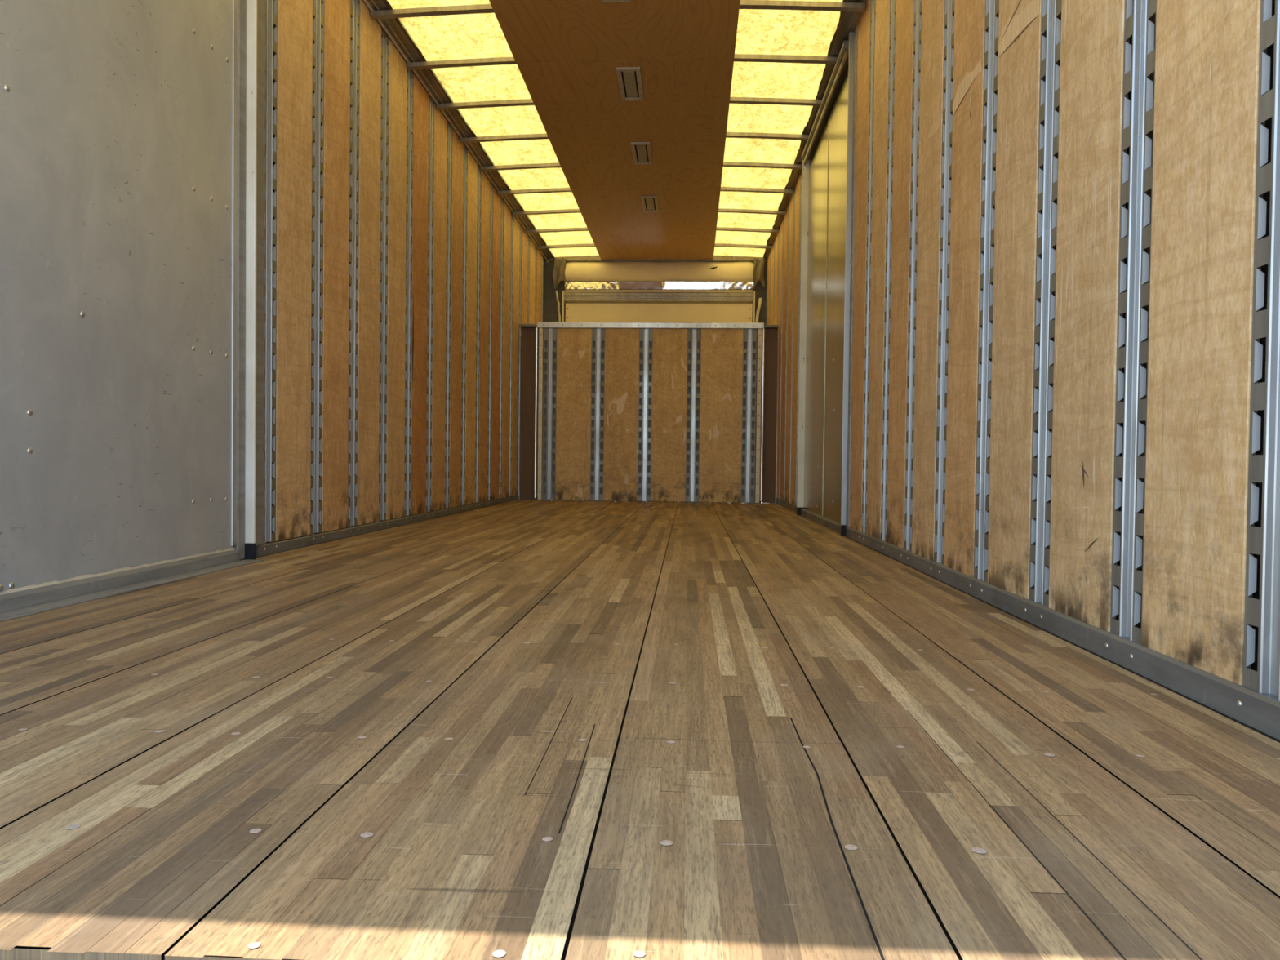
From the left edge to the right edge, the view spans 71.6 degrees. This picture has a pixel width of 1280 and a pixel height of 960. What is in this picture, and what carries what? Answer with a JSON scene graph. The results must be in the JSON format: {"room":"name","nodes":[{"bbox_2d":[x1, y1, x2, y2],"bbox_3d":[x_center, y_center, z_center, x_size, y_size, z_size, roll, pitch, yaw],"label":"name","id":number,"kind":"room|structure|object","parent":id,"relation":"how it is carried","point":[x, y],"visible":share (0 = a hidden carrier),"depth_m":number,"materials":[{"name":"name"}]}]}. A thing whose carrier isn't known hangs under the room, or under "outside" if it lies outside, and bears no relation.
{"room":"cargo space","nodes":[
{"label":"cargo space","id":0,"kind":"room"},
{"bbox_2d":[239,0,519,560],"bbox_3d":[-1.389,-1.117,5.457,0.015,2.860,9.510,1,1,3],"label":"wall","id":1,"kind":"structure","parent":0,"point":[273,0],"depth_m":3.99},
{"bbox_2d":[0,0,238,592],"bbox_3d":[-1.541,-1.031,1.992,0.039,2.610,2.450,1,1,3],"label":"door","id":2,"kind":"structure","parent":1,"relation":"in","point":[119,118],"depth_m":2.54,"materials":[{"name":"metal"}]},
{"bbox_2d":[0,547,263,622],"bbox_3d":[-1.519,0.295,2.022,0.115,0.057,2.540,1,1,3],"label":"trim","id":3,"kind":"structure","parent":1,"relation":"attached to","point":[17,602],"depth_m":2.50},
{"bbox_2d":[233,0,265,559],"bbox_3d":[-1.462,-1.033,3.314,0.034,2.650,0.194,1,1,3],"label":"trim","id":4,"kind":"structure","parent":1,"relation":"attached to","point":[240,547],"depth_m":3.28,"materials":[{"name":"metal"}]},
{"bbox_2d":[263,0,277,543],"bbox_3d":[-1.458,-1.060,3.478,0.014,2.616,0.128,1,1,3],"label":"track","id":5,"kind":"object","parent":1,"relation":"attached to","point":[271,6],"visible":0.68,"depth_m":3.50,"materials":[{"name":"metal"}]},
{"bbox_2d":[275,0,312,541],"bbox_3d":[-1.442,-1.065,3.703,0.009,2.616,0.322,1,1,3],"label":"wall panel","id":6,"kind":"object","parent":1,"relation":"attached to","point":[295,17],"visible":1,"depth_m":3.69,"materials":[{"name":"brown wood"}]},
{"bbox_2d":[310,0,324,534],"bbox_3d":[-1.433,-1.069,3.929,0.014,2.616,0.128,1,1,3],"label":"track","id":7,"kind":"object","parent":1,"relation":"attached to","point":[317,107],"visible":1,"depth_m":3.95,"materials":[{"name":"metal"}]},
{"bbox_2d":[321,0,350,532],"bbox_3d":[-1.418,-1.073,4.143,0.009,2.616,0.298,1,1,3],"label":"wall panel","id":8,"kind":"object","parent":1,"relation":"attached to","point":[336,12],"visible":1,"depth_m":4.13,"materials":[{"name":"brown wood"}]},
{"bbox_2d":[347,0,359,527],"bbox_3d":[-1.410,-1.078,4.357,0.014,2.616,0.128,1,1,3],"label":"track","id":9,"kind":"object","parent":1,"relation":"attached to","point":[354,5],"visible":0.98,"depth_m":4.37,"materials":[{"name":"metal"}]},
{"bbox_2d":[357,0,381,525],"bbox_3d":[-1.394,-1.082,4.570,0.009,2.616,0.298,1,1,3],"label":"wall panel","id":10,"kind":"object","parent":1,"relation":"attached to","point":[370,85],"visible":1,"depth_m":4.56,"materials":[{"name":"brown wood"}]},
{"bbox_2d":[378,29,389,521],"bbox_3d":[-1.386,-1.087,4.784,0.014,2.616,0.128,1,1,3],"label":"track","id":11,"kind":"object","parent":1,"relation":"attached to","point":[384,46],"visible":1,"depth_m":4.80,"materials":[{"name":"metal"}]},
{"bbox_2d":[255,495,519,557],"bbox_3d":[-1.342,0.221,6.018,0.056,0.043,5.240,1,1,3],"label":"baseboard","id":12,"kind":"structure","parent":1,"relation":"attached to","point":[275,547],"depth_m":4.46,"materials":[{"name":"metal"}]},
{"bbox_2d":[386,39,407,519],"bbox_3d":[-1.371,-1.091,4.998,0.009,2.616,0.298,1,1,3],"label":"wall panel","id":13,"kind":"object","parent":1,"relation":"attached to","point":[397,76],"visible":1,"depth_m":4.99,"materials":[{"name":"brown wood"}]},
{"bbox_2d":[404,67,413,516],"bbox_3d":[-1.363,-1.095,5.212,0.014,2.616,0.128,1,1,3],"label":"track","id":14,"kind":"object","parent":1,"relation":"attached to","point":[410,80],"visible":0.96,"depth_m":5.22,"materials":[{"name":"metal"}]},
{"bbox_2d":[410,74,428,515],"bbox_3d":[-1.347,-1.099,5.426,0.010,2.616,0.298,1,1,3],"label":"wall panel","id":15,"kind":"object","parent":1,"relation":"attached to","point":[420,96],"visible":1,"depth_m":5.42,"materials":[{"name":"brown wood"}]},
{"bbox_2d":[426,96,434,512],"bbox_3d":[-1.339,-1.104,5.640,0.014,2.616,0.128,1,1,3],"label":"track","id":16,"kind":"object","parent":1,"relation":"attached to","point":[431,104],"visible":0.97,"depth_m":5.65,"materials":[{"name":"metal"}]},
{"bbox_2d":[431,102,447,511],"bbox_3d":[-1.324,-1.108,5.854,0.009,2.616,0.298,1,1,3],"label":"wall panel","id":17,"kind":"object","parent":1,"relation":"attached to","point":[440,165],"visible":1,"depth_m":5.84,"materials":[{"name":"brown wood"}]},
{"bbox_2d":[444,122,452,508],"bbox_3d":[-1.316,-1.112,6.068,0.014,2.616,0.128,1,1,3],"label":"track","id":18,"kind":"object","parent":1,"relation":"attached to","point":[449,129],"visible":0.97,"depth_m":6.08,"materials":[{"name":"metal"}]},
{"bbox_2d":[357,0,554,263],"bbox_3d":[-1.283,-2.405,5.411,0.167,0.120,9.440,1,1,3],"label":"roof rail","id":19,"kind":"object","parent":1,"relation":"attached to","point":[393,28],"depth_m":5.67,"materials":[{"name":"brown metal"}]},
{"bbox_2d":[448,128,463,507],"bbox_3d":[-1.301,-1.117,6.281,0.009,2.616,0.298,1,1,3],"label":"wall panel","id":20,"kind":"object","parent":1,"relation":"attached to","point":[457,167],"visible":0.92,"depth_m":6.27,"materials":[{"name":"brown wood"}]},
{"bbox_2d":[460,145,467,506],"bbox_3d":[-1.293,-1.121,6.495,0.014,2.616,0.128,1,1,3],"label":"track","id":21,"kind":"object","parent":1,"relation":"attached to","point":[465,151],"visible":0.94,"depth_m":6.51,"materials":[{"name":"metal"}]},
{"bbox_2d":[464,150,477,505],"bbox_3d":[-1.278,-1.125,6.709,0.009,2.616,0.298,1,1,3],"label":"wall panel","id":22,"kind":"object","parent":1,"relation":"attached to","point":[472,184],"visible":1,"depth_m":6.70,"materials":[{"name":"brown wood"}]},
{"bbox_2d":[475,164,480,502],"bbox_3d":[-1.269,-1.130,6.923,0.014,2.616,0.128,1,1,3],"label":"track","id":23,"kind":"object","parent":1,"relation":"attached to","point":[478,223],"visible":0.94,"depth_m":6.94,"materials":[{"name":"metal"}]},
{"bbox_2d":[478,170,489,502],"bbox_3d":[-1.254,-1.134,7.137,0.009,2.616,0.298,1,1,3],"label":"wall panel","id":24,"kind":"object","parent":1,"relation":"attached to","point":[485,182],"visible":0.89,"depth_m":7.12,"materials":[{"name":"brown wood"}]},
{"bbox_2d":[487,182,493,500],"bbox_3d":[-1.246,-1.138,7.351,0.014,2.616,0.128,1,1,3],"label":"track","id":25,"kind":"object","parent":1,"relation":"attached to","point":[491,185],"visible":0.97,"depth_m":7.36,"materials":[{"name":"metal"}]},
{"bbox_2d":[490,186,501,500],"bbox_3d":[-1.231,-1.143,7.565,0.009,2.616,0.298,1,1,3],"label":"wall panel","id":26,"kind":"object","parent":1,"relation":"attached to","point":[496,198],"visible":1,"depth_m":7.55,"materials":[{"name":"brown wood"}]},
{"bbox_2d":[498,198,503,497],"bbox_3d":[-1.223,-1.147,7.779,0.014,2.616,0.128,1,1,3],"label":"track","id":27,"kind":"object","parent":1,"relation":"attached to","point":[502,202],"visible":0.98,"depth_m":7.79,"materials":[{"name":"metal"}]},
{"bbox_2d":[501,201,511,497],"bbox_3d":[-1.207,-1.151,7.992,0.009,2.616,0.298,1,1,3],"label":"wall panel","id":28,"kind":"object","parent":1,"relation":"attached to","point":[507,212],"visible":1,"depth_m":7.98,"materials":[{"name":"brown wood"}]},
{"bbox_2d":[508,212,513,496],"bbox_3d":[-1.199,-1.155,8.207,0.014,2.616,0.128,1,1,3],"label":"track","id":29,"kind":"object","parent":1,"relation":"attached to","point":[512,215],"visible":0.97,"depth_m":8.22,"materials":[{"name":"metal"}]},
{"bbox_2d":[511,215,519,496],"bbox_3d":[-1.184,-1.160,8.420,0.009,2.616,0.298,1,1,3],"label":"wall panel","id":30,"kind":"object","parent":1,"relation":"attached to","point":[516,224],"visible":0.8,"depth_m":8.41,"materials":[{"name":"brown wood"}]},
{"bbox_2d":[517,225,522,494],"bbox_3d":[-1.176,-1.164,8.634,0.014,2.616,0.128,1,1,3],"label":"track","id":31,"kind":"object","parent":1,"relation":"attached to","point":[521,228],"visible":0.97,"depth_m":8.65,"materials":[{"name":"metal"}]},
{"bbox_2d":[520,227,528,324],"bbox_3d":[-1.161,-1.168,8.848,0.009,2.616,0.298,1,1,3],"label":"wall panel","id":32,"kind":"object","parent":1,"relation":"attached to","point":[524,236],"visible":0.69,"depth_m":8.81,"materials":[{"name":"brown wood"}]},
{"bbox_2d":[528,238,535,324],"bbox_3d":[-1.137,-1.177,9.276,0.009,2.616,0.298,1,1,3],"label":"wall panel","id":33,"kind":"object","parent":1,"relation":"attached to","point":[532,246],"visible":0.44,"depth_m":9.24,"materials":[{"name":"brown wood"}]},
{"bbox_2d":[536,248,542,325],"bbox_3d":[-1.114,-1.186,9.704,0.009,2.616,0.298,1,1,3],"label":"wall panel","id":34,"kind":"object","parent":1,"relation":"attached to","point":[539,280],"visible":0.25,"depth_m":9.66,"materials":[{"name":"brown wood"}]},
{"bbox_2d":[386,0,866,260],"bbox_3d":[-0.077,-2.415,5.360,2.600,0.038,9.510,1,1,3],"label":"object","id":35,"kind":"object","parent":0,"point":[759,31],"depth_m":5.76,"materials":[{"name":"yellow"}]},
{"bbox_2d":[488,0,740,62],"bbox_3d":[-0.155,-2.355,3.830,1.240,0.009,2.396,1,1,3],"label":"ceiling panel","id":36,"kind":"object","parent":35,"relation":"attached to","point":[533,30],"visible":1,"depth_m":4.66,"materials":[{"name":"brown wood"}]},
{"bbox_2d":[370,0,865,19],"bbox_3d":[-0.127,-2.372,4.462,2.480,0.058,0.042,1,1,3],"label":"bow","id":37,"kind":"object","parent":35,"relation":"attached to","point":[744,4],"visible":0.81,"depth_m":4.44,"materials":[{"name":"metal"}]},
{"bbox_2d":[407,53,837,70],"bbox_3d":[-0.095,-2.384,5.046,2.480,0.058,0.042,1,1,3],"label":"bow","id":38,"kind":"object","parent":35,"relation":"attached to","point":[738,57],"visible":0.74,"depth_m":5.06,"materials":[{"name":"metal"}]},
{"bbox_2d":[515,59,733,190],"bbox_3d":[-0.020,-2.403,6.219,1.250,0.009,2.383,1,1,3],"label":"ceiling panel","id":39,"kind":"object","parent":35,"relation":"attached to","point":[683,112],"visible":1,"depth_m":5.90,"materials":[{"name":"brown wood"}]},
{"bbox_2d":[615,66,644,101],"bbox_3d":[-0.057,-2.373,5.329,0.140,0.016,0.450,1,1,3],"label":"ceiling lamp","id":40,"kind":"object","parent":39,"relation":"attached to","point":[629,78],"visible":1,"depth_m":5.31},
{"bbox_2d":[630,142,653,164],"bbox_3d":[0.015,-2.397,6.522,0.140,0.016,0.450,1,1,3],"label":"ceiling lamp","id":41,"kind":"object","parent":39,"relation":"attached to","point":[641,151],"visible":1,"depth_m":6.50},
{"bbox_2d":[436,97,822,110],"bbox_3d":[-0.063,-2.395,5.633,2.480,0.058,0.042,1,1,3],"label":"bow","id":42,"kind":"object","parent":35,"relation":"attached to","point":[757,100],"visible":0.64,"depth_m":5.65,"materials":[{"name":"metal"}]},
{"bbox_2d":[460,132,808,143],"bbox_3d":[-0.030,-2.407,6.226,2.480,0.058,0.042,1,1,3],"label":"bow","id":43,"kind":"object","parent":35,"relation":"attached to","point":[729,135],"visible":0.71,"depth_m":6.24,"materials":[{"name":"metal"}]},
{"bbox_2d":[480,161,802,171],"bbox_3d":[0.003,-2.420,6.835,2.480,0.058,0.042,1,1,3],"label":"bow","id":44,"kind":"object","parent":35,"relation":"attached to","point":[736,164],"visible":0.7,"depth_m":6.81,"materials":[{"name":"metal"}]},
{"bbox_2d":[497,186,793,195],"bbox_3d":[0.037,-2.432,7.456,2.480,0.058,0.042,1,1,3],"label":"bow","id":45,"kind":"object","parent":35,"relation":"attached to","point":[722,188],"visible":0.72,"depth_m":7.44,"materials":[{"name":"metal"}]},
{"bbox_2d":[571,189,720,259],"bbox_3d":[0.123,-2.454,8.739,1.262,0.009,2.659,1,1,3],"label":"ceiling panel","id":46,"kind":"object","parent":35,"relation":"attached to","point":[684,227],"visible":0.86,"depth_m":8.44,"materials":[{"name":"brown wood"}]},
{"bbox_2d":[512,208,785,215],"bbox_3d":[0.071,-2.445,8.083,2.480,0.058,0.042,1,1,3],"label":"bow","id":47,"kind":"object","parent":35,"relation":"attached to","point":[720,210],"visible":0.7,"depth_m":8.10,"materials":[{"name":"metal"}]},
{"bbox_2d":[524,226,777,233],"bbox_3d":[0.106,-2.458,8.720,2.480,0.058,0.042,1,1,3],"label":"bow","id":48,"kind":"object","parent":35,"relation":"attached to","point":[718,228],"visible":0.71,"depth_m":8.73,"materials":[{"name":"metal"}]},
{"bbox_2d":[536,243,772,248],"bbox_3d":[0.141,-2.471,9.363,2.480,0.058,0.042,1,1,3],"label":"bow","id":49,"kind":"object","parent":35,"relation":"attached to","point":[586,244],"visible":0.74,"depth_m":9.38,"materials":[{"name":"metal"}]},
{"bbox_2d":[0,499,1279,959],"bbox_3d":[-0.152,0.315,4.648,2.560,0.061,7.949,1,1,3],"label":"floor","id":50,"kind":"structure","parent":0,"point":[519,729],"depth_m":1.11,"materials":[{"name":"brown wood"}]},
{"bbox_2d":[244,0,257,559],"bbox_3d":[-1.435,-1.030,3.276,0.039,2.653,0.015,1,1,3],"label":"post","id":51,"kind":"object","parent":50,"relation":"on","point":[251,5],"visible":1,"depth_m":3.27,"materials":[{"name":"metal"}]},
{"bbox_2d":[519,321,778,502],"bbox_3d":[0.071,-0.649,8.536,2.478,1.712,0.124,1,1,3],"label":"bulkhead","id":52,"kind":"object","parent":50,"relation":"on","point":[532,385],"visible":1,"depth_m":8.52,"materials":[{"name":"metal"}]},
{"bbox_2d":[542,328,557,499],"bbox_3d":[-0.871,-0.634,8.557,0.128,1.651,0.014,1,1,3],"label":"track","id":53,"kind":"object","parent":52,"relation":"attached to","point":[549,334],"visible":1,"depth_m":8.56,"materials":[{"name":"metal"}]},
{"bbox_2d":[555,328,591,500],"bbox_3d":[-0.639,-0.631,8.541,0.334,1.651,0.009,1,1,3],"label":"wall panel","id":54,"kind":"object","parent":52,"relation":"attached to","point":[574,345],"visible":1,"depth_m":8.54,"materials":[{"name":"brown wood"}]},
{"bbox_2d":[590,328,604,500],"bbox_3d":[-0.407,-0.628,8.532,0.128,1.651,0.014,1,1,3],"label":"track","id":55,"kind":"object","parent":52,"relation":"attached to","point":[597,335],"visible":1,"depth_m":8.53,"materials":[{"name":"metal"}]},
{"bbox_2d":[603,328,639,501],"bbox_3d":[-0.179,-0.625,8.516,0.328,1.651,0.009,1,1,3],"label":"wall panel","id":56,"kind":"object","parent":52,"relation":"attached to","point":[621,344],"visible":1,"depth_m":8.51,"materials":[{"name":"brown wood"}]},
{"bbox_2d":[637,328,653,501],"bbox_3d":[0.050,-0.622,8.507,0.128,1.651,0.014,1,1,3],"label":"track","id":57,"kind":"object","parent":52,"relation":"attached to","point":[646,335],"visible":1,"depth_m":8.51,"materials":[{"name":"metal"}]},
{"bbox_2d":[650,328,687,502],"bbox_3d":[0.280,-0.619,8.491,0.330,1.651,0.009,1,1,3],"label":"wall panel","id":58,"kind":"object","parent":52,"relation":"attached to","point":[669,361],"visible":1,"depth_m":8.49,"materials":[{"name":"brown wood"}]},
{"bbox_2d":[685,328,701,502],"bbox_3d":[0.509,-0.616,8.482,0.128,1.651,0.014,1,1,3],"label":"track","id":59,"kind":"object","parent":52,"relation":"attached to","point":[694,335],"visible":1,"depth_m":8.48,"materials":[{"name":"metal"}]},
{"bbox_2d":[698,328,743,502],"bbox_3d":[0.773,-0.613,8.464,0.398,1.651,0.009,1,1,3],"label":"wall panel","id":60,"kind":"object","parent":52,"relation":"attached to","point":[722,349],"visible":1,"depth_m":8.46,"materials":[{"name":"brown wood"}]},
{"bbox_2d":[740,328,756,502],"bbox_3d":[1.036,-0.609,8.454,0.128,1.651,0.014,1,1,3],"label":"track","id":61,"kind":"object","parent":52,"relation":"attached to","point":[749,335],"visible":1,"depth_m":8.45,"materials":[{"name":"metal"}]},
{"bbox_2d":[796,160,808,515],"bbox_3d":[1.219,-1.060,6.563,0.074,2.645,0.028,1,1,3],"label":"post","id":62,"kind":"object","parent":50,"relation":"on","point":[805,187],"visible":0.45,"depth_m":6.56,"materials":[{"name":"metal"}]},
{"bbox_2d":[840,31,854,536],"bbox_3d":[1.122,-1.030,4.709,0.066,2.660,0.023,1,1,3],"label":"post","id":63,"kind":"object","parent":50,"relation":"on","point":[851,35],"visible":0.41,"depth_m":4.70,"materials":[{"name":"grey metal"}]},
{"bbox_2d":[542,260,767,502],"bbox_3d":[0.165,-1.195,10.114,2.600,2.860,0.020,1,1,3],"label":"wall","id":64,"kind":"structure","parent":0,"point":[549,302],"depth_m":10.14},
{"bbox_2d":[564,261,754,289],"bbox_3d":[0.214,-2.295,9.964,2.135,0.317,0.069,1,1,3],"label":"window","id":65,"kind":"structure","parent":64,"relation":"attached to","point":[658,272],"depth_m":9.95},
{"bbox_2d":[552,257,566,289],"bbox_3d":[-0.906,-2.315,9.972,0.149,0.351,0.058,1,1,3],"label":"tarp","id":66,"kind":"object","parent":65,"relation":"attached to","point":[559,264],"visible":1,"depth_m":9.97,"materials":[{"name":"fabric"}]},
{"bbox_2d":[752,257,764,288],"bbox_3d":[1.319,-2.288,9.851,0.136,0.346,0.058,1,1,3],"label":"tarp","id":67,"kind":"object","parent":65,"relation":"attached to","point":[759,264],"visible":1,"depth_m":9.85,"materials":[{"name":"fabric"}]},
{"bbox_3d":[0.126,-1.429,9.340,2.580,0.040,1.520,1,1,3],"label":"trim","id":68,"kind":"structure","parent":64,"relation":"attached to","visible":0},
{"bbox_2d":[565,302,752,322],"bbox_3d":[0.205,-1.725,9.979,2.100,0.517,0.024,1,1,3],"label":"panel","id":69,"kind":"object","parent":68,"relation":"on","point":[575,312],"visible":0.53,"depth_m":9.97,"materials":[{"name":"brown wood"}]},
{"bbox_2d":[564,289,752,303],"bbox_3d":[0.203,-2.062,9.969,2.110,0.151,0.070,1,1,3],"label":"rail","id":70,"kind":"object","parent":69,"relation":"on","point":[570,297],"depth_m":9.95,"materials":[{"name":"metal"}]},
{"bbox_2d":[775,0,1275,671],"bbox_3d":[1.202,-1.083,5.317,0.015,2.860,9.510,1,1,3],"label":"track slots","id":71,"kind":"structure","parent":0,"point":[1266,196],"depth_m":1.39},
{"bbox_2d":[549,255,766,262],"bbox_3d":[0.194,-2.489,9.971,2.440,0.066,0.050,1,1,3],"label":"trim","id":72,"kind":"structure","parent":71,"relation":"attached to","point":[584,258],"depth_m":9.96,"materials":[{"name":"brown metal"}]},
{"bbox_2d":[773,230,778,324],"bbox_3d":[1.355,-1.152,8.896,0.009,2.642,0.298,1,1,3],"label":"wall panel","id":73,"kind":"object","parent":71,"relation":"attached to","point":[777,234],"visible":0.4,"depth_m":8.86,"materials":[{"name":"brown wood"}]},
{"bbox_2d":[775,219,782,498],"bbox_3d":[1.331,-1.143,8.469,0.009,2.642,0.298,1,1,3],"label":"wall panel","id":74,"kind":"object","parent":71,"relation":"attached to","point":[780,253],"visible":0.73,"depth_m":8.45,"materials":[{"name":"brown wood"}]},
{"bbox_2d":[778,216,784,498],"bbox_3d":[1.323,-1.126,8.255,0.014,2.616,0.128,1,1,3],"label":"track","id":75,"kind":"object","parent":71,"relation":"attached to","point":[784,216],"visible":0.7,"depth_m":8.26,"materials":[{"name":"metal"}]},
{"bbox_2d":[779,204,788,500],"bbox_3d":[1.308,-1.135,8.041,0.009,2.642,0.298,1,1,3],"label":"wall panel","id":76,"kind":"object","parent":71,"relation":"attached to","point":[785,232],"visible":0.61,"depth_m":8.02,"materials":[{"name":"brown wood"}]},
{"bbox_2d":[783,204,789,501],"bbox_3d":[1.300,-1.118,7.827,0.014,2.616,0.128,1,1,3],"label":"track","id":77,"kind":"object","parent":71,"relation":"attached to","point":[788,205],"visible":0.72,"depth_m":7.84,"materials":[{"name":"metal"}]},
{"bbox_2d":[785,190,794,502],"bbox_3d":[1.284,-1.126,7.613,0.009,2.642,0.298,1,1,3],"label":"wall panel","id":78,"kind":"object","parent":71,"relation":"attached to","point":[792,199],"visible":0.73,"depth_m":7.59,"materials":[{"name":"brown wood"}]},
{"bbox_2d":[789,187,795,502],"bbox_3d":[1.276,-1.109,7.399,0.014,2.616,0.128,1,1,3],"label":"track","id":79,"kind":"object","parent":71,"relation":"attached to","point":[795,188],"visible":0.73,"depth_m":7.41,"materials":[{"name":"metal"}]},
{"bbox_2d":[791,173,800,505],"bbox_3d":[1.261,-1.118,7.185,0.009,2.642,0.298,1,1,3],"label":"wall panel","id":80,"kind":"object","parent":71,"relation":"attached to","point":[797,184],"visible":0.74,"depth_m":7.17,"materials":[{"name":"brown wood"}]},
{"bbox_2d":[795,170,802,505],"bbox_3d":[1.253,-1.100,6.971,0.014,2.616,0.128,1,1,3],"label":"track","id":81,"kind":"object","parent":71,"relation":"attached to","point":[801,180],"visible":0.56,"depth_m":6.98,"materials":[{"name":"metal"}]},
{"bbox_2d":[763,0,861,257],"bbox_3d":[1.129,-2.373,5.280,0.161,0.120,9.440,1,1,3],"label":"trim","id":82,"kind":"structure","parent":71,"relation":"attached to","point":[846,19],"depth_m":5.27,"materials":[{"name":"brown metal"}]},
{"bbox_2d":[800,508,840,533],"bbox_3d":[1.166,0.255,5.681,0.042,0.050,1.860,1,1,3],"label":"trim","id":83,"kind":"structure","parent":71,"relation":"attached to","point":[833,525],"depth_m":5.54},
{"bbox_2d":[801,40,848,165],"bbox_3d":[1.178,-2.332,5.638,0.081,0.085,1.760,1,1,3],"label":"door track","id":84,"kind":"object","parent":71,"relation":"attached to","point":[838,70],"visible":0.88,"depth_m":5.41,"materials":[{"name":"brown metal"}]},
{"bbox_2d":[803,61,848,523],"bbox_3d":[1.188,-1.065,5.653,0.029,2.590,1.860,1,1,3],"label":"door","id":85,"kind":"structure","parent":71,"relation":"in","point":[828,162],"depth_m":5.58,"materials":[{"name":"metal"}]},
{"bbox_2d":[846,24,857,527],"bbox_3d":[1.130,-1.070,4.672,0.038,2.640,0.054,1,1,3],"label":"trim","id":86,"kind":"structure","parent":71,"relation":"attached to","point":[856,25],"depth_m":4.66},
{"bbox_2d":[848,0,871,532],"bbox_3d":[1.114,-1.063,4.493,0.009,2.642,0.328,1,1,3],"label":"wall panel","id":87,"kind":"object","parent":71,"relation":"attached to","point":[864,25],"visible":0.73,"depth_m":4.47,"materials":[{"name":"brown wood"}]},
{"bbox_2d":[862,0,875,533],"bbox_3d":[1.105,-1.046,4.264,0.014,2.616,0.128,1,1,3],"label":"track","id":88,"kind":"object","parent":71,"relation":"attached to","point":[873,2],"visible":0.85,"depth_m":4.28,"materials":[{"name":"metal"}]},
{"bbox_2d":[866,0,889,539],"bbox_3d":[1.090,-1.054,4.050,0.009,2.642,0.298,1,1,3],"label":"wall panel","id":89,"kind":"object","parent":71,"relation":"attached to","point":[880,103],"visible":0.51,"depth_m":4.04,"materials":[{"name":"brown wood"}]},
{"bbox_2d":[880,0,896,542],"bbox_3d":[1.081,-1.037,3.837,0.014,2.616,0.128,1,1,3],"label":"track","id":90,"kind":"object","parent":71,"relation":"attached to","point":[892,2],"visible":0.77,"depth_m":3.85,"materials":[{"name":"metal"}]},
{"bbox_2d":[886,0,914,548],"bbox_3d":[1.067,-1.046,3.623,0.009,2.642,0.298,1,1,3],"label":"wall panel","id":91,"kind":"object","parent":71,"relation":"attached to","point":[904,8],"visible":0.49,"depth_m":3.61,"materials":[{"name":"brown wood"}]},
{"bbox_2d":[903,0,921,551],"bbox_3d":[1.058,-1.028,3.409,0.014,2.616,0.128,1,1,3],"label":"track","id":92,"kind":"object","parent":71,"relation":"attached to","point":[917,3],"visible":0.83,"depth_m":3.43,"materials":[{"name":"metal"}]},
{"bbox_2d":[911,0,944,560],"bbox_3d":[1.043,-1.037,3.195,0.010,2.642,0.298,1,1,3],"label":"wall panel","id":93,"kind":"object","parent":71,"relation":"attached to","point":[932,27],"visible":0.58,"depth_m":3.19,"materials":[{"name":"brown wood"}]},
{"bbox_2d":[933,0,955,564],"bbox_3d":[1.035,-1.020,2.981,0.014,2.616,0.128,1,1,3],"label":"track","id":94,"kind":"object","parent":71,"relation":"attached to","point":[948,32],"visible":0.78,"depth_m":3.00,"materials":[{"name":"metal"}]},
{"bbox_2d":[943,0,985,577],"bbox_3d":[1.019,-1.029,2.767,0.010,2.642,0.298,1,1,3],"label":"wall panel","id":95,"kind":"object","parent":71,"relation":"attached to","point":[969,15],"visible":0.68,"depth_m":2.76,"materials":[{"name":"brown wood"}]},
{"bbox_2d":[973,0,999,582],"bbox_3d":[1.011,-1.011,2.553,0.014,2.616,0.128,1,1,3],"label":"track","id":96,"kind":"object","parent":71,"relation":"attached to","point":[991,20],"visible":0.83,"depth_m":2.58,"materials":[{"name":"metal"}]},
{"bbox_2d":[987,0,1041,599],"bbox_3d":[0.996,-1.020,2.340,0.010,2.642,0.299,1,1,3],"label":"wall panel","id":97,"kind":"object","parent":71,"relation":"attached to","point":[1019,46],"visible":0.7,"depth_m":2.33,"materials":[{"name":"brown wood"}]},
{"bbox_2d":[1028,0,1062,607],"bbox_3d":[0.988,-1.003,2.126,0.014,2.616,0.128,1,1,3],"label":"track","id":98,"kind":"object","parent":71,"relation":"attached to","point":[1051,45],"visible":0.81,"depth_m":2.15,"materials":[{"name":"metal"}]},
{"bbox_2d":[845,526,1279,742],"bbox_3d":[1.004,0.315,2.666,0.056,0.052,4.100,1,1,3],"label":"baseboard","id":99,"kind":"structure","parent":71,"relation":"attached to","point":[1259,712],"depth_m":1.71,"materials":[{"name":"metal"}]},
{"bbox_2d":[1048,0,1124,631],"bbox_3d":[0.973,-1.011,1.912,0.010,2.642,0.298,1,1,3],"label":"wall panel","id":100,"kind":"object","parent":71,"relation":"attached to","point":[1092,31],"visible":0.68,"depth_m":1.91,"materials":[{"name":"brown wood"}]},
{"bbox_2d":[1110,0,1156,644],"bbox_3d":[0.965,-0.994,1.698,0.014,2.616,0.128,1,1,3],"label":"track","id":101,"kind":"object","parent":71,"relation":"attached to","point":[1131,467],"visible":0.92,"depth_m":1.73,"materials":[{"name":"metal"}]},
{"bbox_2d":[1141,0,1260,684],"bbox_3d":[0.949,-1.003,1.484,0.010,2.642,0.298,1,1,3],"label":"wall panel","id":102,"kind":"object","parent":71,"relation":"attached to","point":[1206,60],"visible":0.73,"depth_m":1.48,"materials":[{"name":"brown wood"}]},
{"bbox_2d":[1242,0,1279,700],"bbox_3d":[0.941,-0.985,1.270,0.014,2.616,0.128,1,1,3],"label":"track","id":103,"kind":"object","parent":71,"relation":"attached to","point":[1264,613],"visible":0.99,"depth_m":1.31,"materials":[{"name":"metal"}]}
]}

